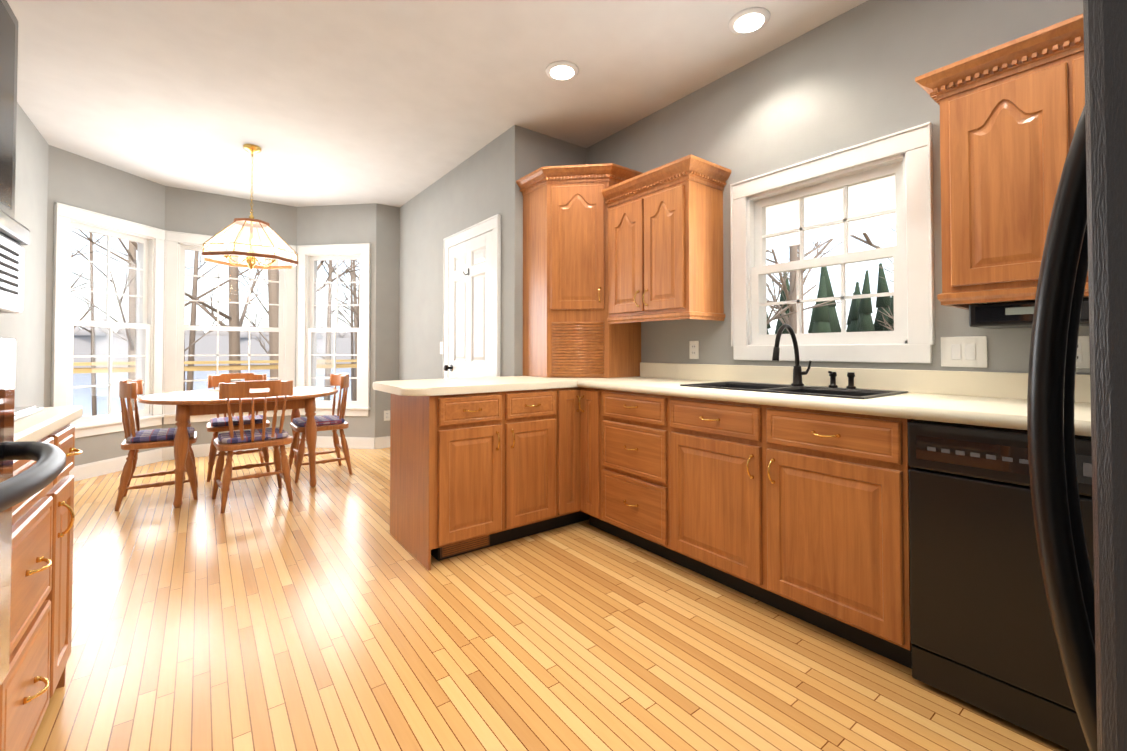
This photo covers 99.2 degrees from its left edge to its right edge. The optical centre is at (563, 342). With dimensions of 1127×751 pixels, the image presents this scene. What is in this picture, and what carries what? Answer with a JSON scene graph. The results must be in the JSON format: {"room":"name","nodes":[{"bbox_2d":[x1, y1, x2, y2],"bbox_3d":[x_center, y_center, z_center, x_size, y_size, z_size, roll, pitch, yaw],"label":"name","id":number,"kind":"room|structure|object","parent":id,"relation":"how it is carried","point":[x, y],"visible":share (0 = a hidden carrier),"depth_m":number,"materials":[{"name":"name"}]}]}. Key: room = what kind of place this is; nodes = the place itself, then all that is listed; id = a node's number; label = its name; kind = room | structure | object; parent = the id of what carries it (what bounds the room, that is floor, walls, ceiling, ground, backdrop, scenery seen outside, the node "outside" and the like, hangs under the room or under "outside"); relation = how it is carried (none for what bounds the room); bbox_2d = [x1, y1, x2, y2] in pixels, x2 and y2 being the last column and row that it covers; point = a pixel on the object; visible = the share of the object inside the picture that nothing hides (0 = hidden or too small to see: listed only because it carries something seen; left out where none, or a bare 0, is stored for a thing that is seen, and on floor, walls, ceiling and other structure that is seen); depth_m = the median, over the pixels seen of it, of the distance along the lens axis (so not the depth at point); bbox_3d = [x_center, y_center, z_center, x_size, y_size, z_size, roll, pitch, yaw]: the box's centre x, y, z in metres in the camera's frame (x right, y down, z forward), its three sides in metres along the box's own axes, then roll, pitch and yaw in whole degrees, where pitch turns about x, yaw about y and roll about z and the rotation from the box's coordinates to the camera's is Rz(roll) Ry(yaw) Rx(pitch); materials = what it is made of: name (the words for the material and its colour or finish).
{"room":"kitchen","nodes":[
{"label":"kitchen","id":0,"kind":"room"},
{"bbox_2d":[0,102,48,406],"bbox_3d":[-2.257,-0.259,1.210,0.160,2.750,6.576,1,-1,-37],"label":"wall","id":1,"kind":"structure","parent":0,"point":[25,329],"depth_m":3.49,"materials":[{"name":"grey paint"}]},
{"bbox_2d":[44,145,164,465],"bbox_3d":[-4.148,-0.205,4.322,0.160,2.750,1.108,0,-1,8],"label":"wall","id":2,"kind":"structure","parent":0,"point":[77,181],"depth_m":4.17,"materials":[{"name":"grey paint"}]},
{"bbox_2d":[69,448,161,481],"bbox_3d":[-4.059,1.107,4.287,0.020,0.125,0.976,0,-1,8],"label":"baseboard","id":3,"kind":"structure","parent":2,"relation":"attached to","point":[93,469],"depth_m":4.28,"materials":[{"name":"white paint"}]},
{"bbox_2d":[51,202,370,437],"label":"window","id":4,"kind":"structure","parent":2,"relation":"in","point":[149,325],"depth_m":4.81,"materials":[{"name":"white paint"}]},
{"bbox_2d":[161,186,296,447],"bbox_3d":[-3.583,-0.190,5.211,1.303,2.750,0.160,1,-1,-37],"label":"wall","id":5,"kind":"structure","parent":0,"point":[197,212],"depth_m":5.08,"materials":[{"name":"grey paint"}]},
{"bbox_2d":[162,436,292,460],"bbox_3d":[-3.529,1.122,5.116,1.170,0.125,0.020,1,-1,-37],"label":"baseboard","id":6,"kind":"structure","parent":5,"relation":"attached to","point":[201,450],"depth_m":4.94,"materials":[{"name":"white paint"}]},
{"bbox_2d":[295,203,375,437],"bbox_3d":[-2.607,-0.184,5.516,1.042,2.750,0.160,0,-1,8],"label":"wall","id":7,"kind":"structure","parent":0,"point":[338,224],"depth_m":5.42,"materials":[{"name":"grey paint"}]},
{"bbox_2d":[299,436,374,448],"bbox_3d":[-2.587,1.127,5.400,0.976,0.125,0.020,0,-1,8],"label":"baseboard","id":8,"kind":"structure","parent":7,"relation":"attached to","point":[352,442],"depth_m":5.37,"materials":[{"name":"white paint"}]},
{"bbox_2d":[375,203,399,437],"bbox_3d":[-1.983,-0.183,5.556,0.420,2.750,0.160,1,-1,-37],"label":"wall","id":9,"kind":"structure","parent":0,"point":[387,291],"depth_m":5.44,"materials":[{"name":"grey paint"}]},
{"bbox_2d":[375,436,389,448],"bbox_3d":[-1.992,1.127,5.413,0.260,0.125,0.020,1,-1,-37],"label":"baseboard","id":10,"kind":"structure","parent":9,"relation":"attached to","point":[382,442],"depth_m":5.38,"materials":[{"name":"white paint"}]},
{"bbox_2d":[384,410,389,420],"bbox_3d":[-1.995,0.829,5.422,0.070,0.115,0.007,1,-1,-37],"label":"outlet","id":11,"kind":"object","parent":9,"relation":"attached to","point":[387,415],"visible":1,"depth_m":5.42,"materials":[{"name":"white paint"}]},
{"bbox_2d":[7,0,867,206],"bbox_3d":[-1.038,-1.649,2.647,3.490,0.080,7.040,1,-1,-37],"label":"ceiling","id":12,"kind":"structure","parent":0,"point":[397,103],"depth_m":2.91,"materials":[{"name":"white paint"}]},
{"bbox_2d":[202,144,297,269],"bbox_3d":[-2.530,-1.087,3.891,0.641,0.999,0.641,1,-1,-37],"label":"pendant light","id":13,"kind":"object","parent":12,"relation":"hanging from","point":[251,222],"visible":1,"depth_m":3.87,"materials":[{"name":"gold metal"}]},
{"bbox_2d":[546,61,578,80],"bbox_3d":[-0.008,-1.599,2.835,0.196,0.013,0.196,1,-1,-37],"label":"recessed light","id":14,"kind":"object","parent":12,"relation":"in","point":[562,70],"visible":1,"depth_m":2.82,"materials":[{"name":"white paint"}]},
{"bbox_2d":[729,7,769,33],"bbox_3d":[0.931,-1.606,2.405,0.196,0.013,0.196,1,-1,-37],"label":"recessed light","id":15,"kind":"object","parent":12,"relation":"in","point":[749,20],"visible":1,"depth_m":2.39,"materials":[{"name":"white paint"}]},
{"bbox_2d":[399,125,514,379],"bbox_3d":[-1.110,-0.200,4.617,0.160,2.750,2.710,1,-1,-37],"label":"wall","id":16,"kind":"structure","parent":0,"point":[476,187],"depth_m":4.56,"materials":[{"name":"grey paint"}]},
{"bbox_2d":[440,342,442,353],"bbox_3d":[-1.153,0.054,4.524,0.012,0.115,0.070,1,-1,-37],"label":"light switch","id":17,"kind":"object","parent":16,"relation":"attached to","point":[441,347],"visible":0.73,"depth_m":4.52,"materials":[{"name":"white paint"}]},
{"bbox_2d":[444,230,492,377],"bbox_3d":[-0.820,0.148,4.022,0.086,2.026,0.820,1,-1,-37],"label":"door","id":18,"kind":"structure","parent":16,"relation":"in","point":[470,308],"depth_m":4.01,"materials":[{"name":"white paint"}]},
{"bbox_2d":[443,214,500,378],"bbox_3d":[-0.798,0.099,4.040,0.030,2.133,1.022,1,-1,-37],"label":"door frame","id":19,"kind":"structure","parent":16,"relation":"attached to","point":[493,223],"depth_m":3.71,"materials":[{"name":"white paint"}]},
{"bbox_2d":[29,447,1070,750],"bbox_3d":[-1.038,1.166,2.599,3.490,0.050,7.040,1,-1,-37],"label":"floor","id":20,"kind":"structure","parent":0,"point":[329,611],"depth_m":1.77,"materials":[{"name":"brown wood"}]},
{"bbox_2d":[0,0,65,685],"bbox_3d":[-1.134,-0.095,0.529,0.810,2.400,0.876,1,-1,-37],"label":"oven","id":21,"kind":"object","parent":20,"relation":"on","point":[46,469],"visible":1,"depth_m":0.92,"materials":[{"name":"black metal"}]},
{"bbox_2d":[0,423,81,750],"bbox_3d":[-1.640,0.680,1.095,0.701,0.870,0.770,1,-1,-37],"label":"base cabinet","id":22,"kind":"object","parent":20,"relation":"on","point":[41,588],"visible":0.79,"depth_m":1.23,"materials":[{"name":"brown wood"}]},
{"bbox_2d":[14,406,82,441],"bbox_3d":[-1.656,0.174,1.103,0.676,0.140,0.787,1,-1,-37],"label":"countertop","id":23,"kind":"structure","parent":22,"relation":"on","point":[34,423],"depth_m":1.30,"materials":[{"name":"beige laminate"}]},
{"bbox_2d":[114,379,197,510],"bbox_3d":[-3.008,0.717,3.574,0.460,0.886,0.460,1,-1,-37],"label":"chair","id":24,"kind":"object","parent":20,"relation":"on","point":[133,442],"visible":0.94,"depth_m":3.41,"materials":[{"name":"brown wood"}]},
{"bbox_2d":[137,387,337,507],"bbox_3d":[-2.599,0.789,3.932,1.360,0.751,1.240,1,-1,-37],"label":"dining table","id":25,"kind":"object","parent":20,"relation":"on","point":[188,404],"visible":0.9,"depth_m":3.56,"materials":[{"name":"brown wood"}]},
{"bbox_2d":[207,373,269,481],"bbox_3d":[-2.920,0.730,4.309,0.460,0.886,0.460,1,-1,-37],"label":"chair","id":26,"kind":"object","parent":20,"relation":"on","point":[217,425],"visible":0.56,"depth_m":4.25,"materials":[{"name":"brown wood"}]},
{"bbox_2d":[212,380,292,512],"bbox_3d":[-2.281,0.716,3.530,0.460,0.886,0.460,1,-1,-41],"label":"chair","id":27,"kind":"object","parent":20,"relation":"on","point":[231,441],"visible":1,"depth_m":3.40,"materials":[{"name":"brown wood"}]},
{"bbox_2d":[289,373,351,482],"bbox_3d":[-2.175,0.730,4.291,0.460,0.886,0.460,1,-1,-37],"label":"chair","id":28,"kind":"object","parent":20,"relation":"on","point":[333,423],"visible":0.96,"depth_m":4.24,"materials":[{"name":"brown wood"}]},
{"bbox_2d":[394,388,561,569],"bbox_3d":[-0.519,0.710,2.881,0.738,0.870,0.632,1,-1,-37],"label":"base cabinet","id":29,"kind":"object","parent":20,"relation":"on","point":[473,471],"depth_m":2.59,"materials":[{"name":"brown wood"}]},
{"bbox_2d":[373,376,572,395],"bbox_3d":[-0.552,0.254,2.893,1.020,0.040,0.696,1,-1,-37],"label":"countertop","id":30,"kind":"structure","parent":29,"relation":"on","point":[449,386],"depth_m":2.69,"materials":[{"name":"beige laminate"}]},
{"bbox_2d":[562,387,577,526],"bbox_3d":[-0.152,0.715,3.159,0.182,0.870,0.632,1,-1,-37],"label":"base cabinet","id":31,"kind":"object","parent":20,"relation":"on","point":[569,396],"depth_m":2.92,"materials":[{"name":"brown wood"}]},
{"bbox_2d":[578,387,597,527],"bbox_3d":[0.404,0.714,3.063,0.619,0.870,0.185,1,-1,-37],"label":"base cabinet","id":32,"kind":"object","parent":20,"relation":"on","point":[587,397],"depth_m":2.90,"materials":[{"name":"brown wood"}]},
{"bbox_2d":[598,389,661,556],"bbox_3d":[0.613,0.709,2.787,0.619,0.870,0.507,1,-1,-37],"label":"base cabinet","id":33,"kind":"object","parent":20,"relation":"on","point":[629,423],"depth_m":2.61,"materials":[{"name":"brown wood"}]},
{"bbox_2d":[662,395,911,668],"bbox_3d":[1.069,0.698,2.185,0.619,0.870,1.005,1,-1,-37],"label":"base cabinet","id":34,"kind":"object","parent":20,"relation":"on","point":[801,514],"depth_m":1.88,"materials":[{"name":"brown wood"}]},
{"bbox_2d":[573,324,1090,435],"bbox_3d":[0.823,0.159,2.483,0.678,0.497,3.013,1,-1,-37],"label":"countertop","id":35,"kind":"structure","parent":34,"relation":"on","point":[994,399],"depth_m":2.04,"materials":[{"name":"beige laminate"}]},
{"bbox_2d":[680,381,907,398],"bbox_3d":[1.052,0.310,2.287,0.460,0.188,0.870,1,-1,-37],"label":"sink","id":36,"kind":"object","parent":35,"relation":"in","point":[795,388],"depth_m":2.26,"materials":[{"name":"black metal"}]},
{"bbox_2d":[908,419,1093,750],"bbox_3d":[1.559,0.688,1.528,0.630,0.868,0.597,1,-1,-37],"label":"dishwasher","id":37,"kind":"object","parent":20,"relation":"on","point":[982,633],"visible":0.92,"depth_m":1.42,"materials":[{"name":"black plastic"}]},
{"bbox_2d":[1027,0,1126,750],"bbox_3d":[1.004,0.212,0.370,0.900,1.780,0.897,1,-1,-37],"label":"refrigerator","id":38,"kind":"object","parent":20,"relation":"on","point":[1086,231],"visible":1,"depth_m":0.40,"materials":[{"name":"black metal"}]},
{"bbox_2d":[514,125,585,375],"bbox_3d":[-0.070,-0.214,3.805,0.840,2.750,0.160,1,-1,-37],"label":"wall","id":39,"kind":"structure","parent":0,"point":[534,150],"depth_m":3.54,"materials":[{"name":"grey paint"}]},
{"bbox_2d":[766,175,895,249],"bbox_3d":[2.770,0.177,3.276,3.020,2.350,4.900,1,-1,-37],"label":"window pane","id":40,"kind":"structure","parent":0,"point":[884,189],"depth_m":3.27,"materials":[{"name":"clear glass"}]},
{"bbox_2d":[586,0,1089,376],"bbox_3d":[1.395,-0.237,2.431,0.160,2.750,4.120,1,-1,-37],"label":"wall","id":41,"kind":"structure","parent":0,"point":[843,80],"depth_m":2.39,"materials":[{"name":"grey paint"}]},
{"bbox_2d":[516,163,641,377],"bbox_3d":[0.120,-0.471,3.433,0.666,1.428,0.666,1,-1,-37],"label":"upper cabinet","id":42,"kind":"object","parent":41,"relation":"attached to","point":[569,331],"visible":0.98,"depth_m":3.26,"materials":[{"name":"brown wood"}]},
{"bbox_2d":[602,154,730,323],"bbox_3d":[0.624,-0.572,3.008,0.378,0.892,0.728,1,-1,-37],"label":"upper cabinet","id":43,"kind":"object","parent":41,"relation":"attached to","point":[665,242],"visible":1,"depth_m":2.83,"materials":[{"name":"brown wood"}]},
{"bbox_2d":[689,341,698,358],"bbox_3d":[0.827,0.048,3.037,0.007,0.115,0.070,1,-1,-37],"label":"outlet","id":44,"kind":"object","parent":41,"relation":"attached to","point":[693,349],"visible":1,"depth_m":3.03,"materials":[{"name":"white paint"}]},
{"bbox_2d":[730,122,934,363],"bbox_3d":[1.349,-0.418,2.481,0.198,1.032,0.970,1,-1,-37],"label":"window","id":45,"kind":"structure","parent":41,"relation":"in","point":[905,157],"depth_m":2.34,"materials":[{"name":"white paint"}]},
{"bbox_2d":[941,336,987,367],"bbox_3d":[1.638,0.040,1.964,0.008,0.125,0.150,1,-1,-37],"label":"light switch","id":46,"kind":"object","parent":41,"relation":"attached to","point":[971,351],"visible":1,"depth_m":1.96,"materials":[{"name":"white paint"}]},
{"bbox_2d":[915,13,1088,309],"bbox_3d":[1.701,-0.566,1.583,0.378,0.852,0.786,1,-1,-37],"label":"upper cabinet","id":47,"kind":"object","parent":41,"relation":"attached to","point":[1010,112],"visible":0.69,"depth_m":1.62,"materials":[{"name":"brown wood"}]},
{"bbox_2d":[969,297,1088,328],"bbox_3d":[1.655,-0.097,1.673,0.277,0.082,0.320,1,-1,-37],"label":"under-cabinet radio","id":48,"kind":"object","parent":47,"relation":"attached to","point":[1005,315],"visible":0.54,"depth_m":1.64,"materials":[{"name":"black plastic"}]},
{"bbox_2d":[1076,336,1089,367],"bbox_3d":[1.828,0.035,1.713,0.007,0.115,0.070,1,-1,-37],"label":"outlet","id":49,"kind":"object","parent":41,"relation":"attached to","point":[1083,354],"visible":0.5,"depth_m":1.70,"materials":[{"name":"white paint"}]},
{"label":"outside","id":50,"kind":"structure","parent":0,"visible":0},
{"bbox_2d":[73,368,350,416],"bbox_3d":[-128.533,7.877,169.730,400.000,0.100,374.000,1,-1,-37],"label":"lake","id":51,"kind":"structure","parent":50,"point":[85,402],"depth_m":65.27,"materials":[{"name":"snow"}]},
{"bbox_2d":[73,359,356,372],"bbox_3d":[-4.300,0.825,6.332,8.000,1.120,2.480,1,-1,-37],"label":"deck","id":52,"kind":"object","parent":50,"point":[133,369],"depth_m":7.04,"materials":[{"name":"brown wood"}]},
{"bbox_3d":[4.142,4.547,-5.730,160.000,0.100,66.000,1,-1,-37],"label":"ground","id":53,"kind":"structure","parent":50,"visible":0},
{"bbox_2d":[71,228,895,415],"bbox_3d":[20.576,-4.753,6.763,81.553,18.952,78.280,1,-1,-37],"label":"trees","id":54,"kind":"object","parent":53,"relation":"on","point":[864,317],"depth_m":18.32,"materials":[{"name":"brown plant"}]},
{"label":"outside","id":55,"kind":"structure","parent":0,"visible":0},
{"bbox_2d":[73,318,354,367],"bbox_3d":[-109.624,0.235,144.847,520.000,14.223,16.708,1,-1,-37],"label":"houses","id":56,"kind":"structure","parent":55,"point":[103,338],"depth_m":141.70}
]}

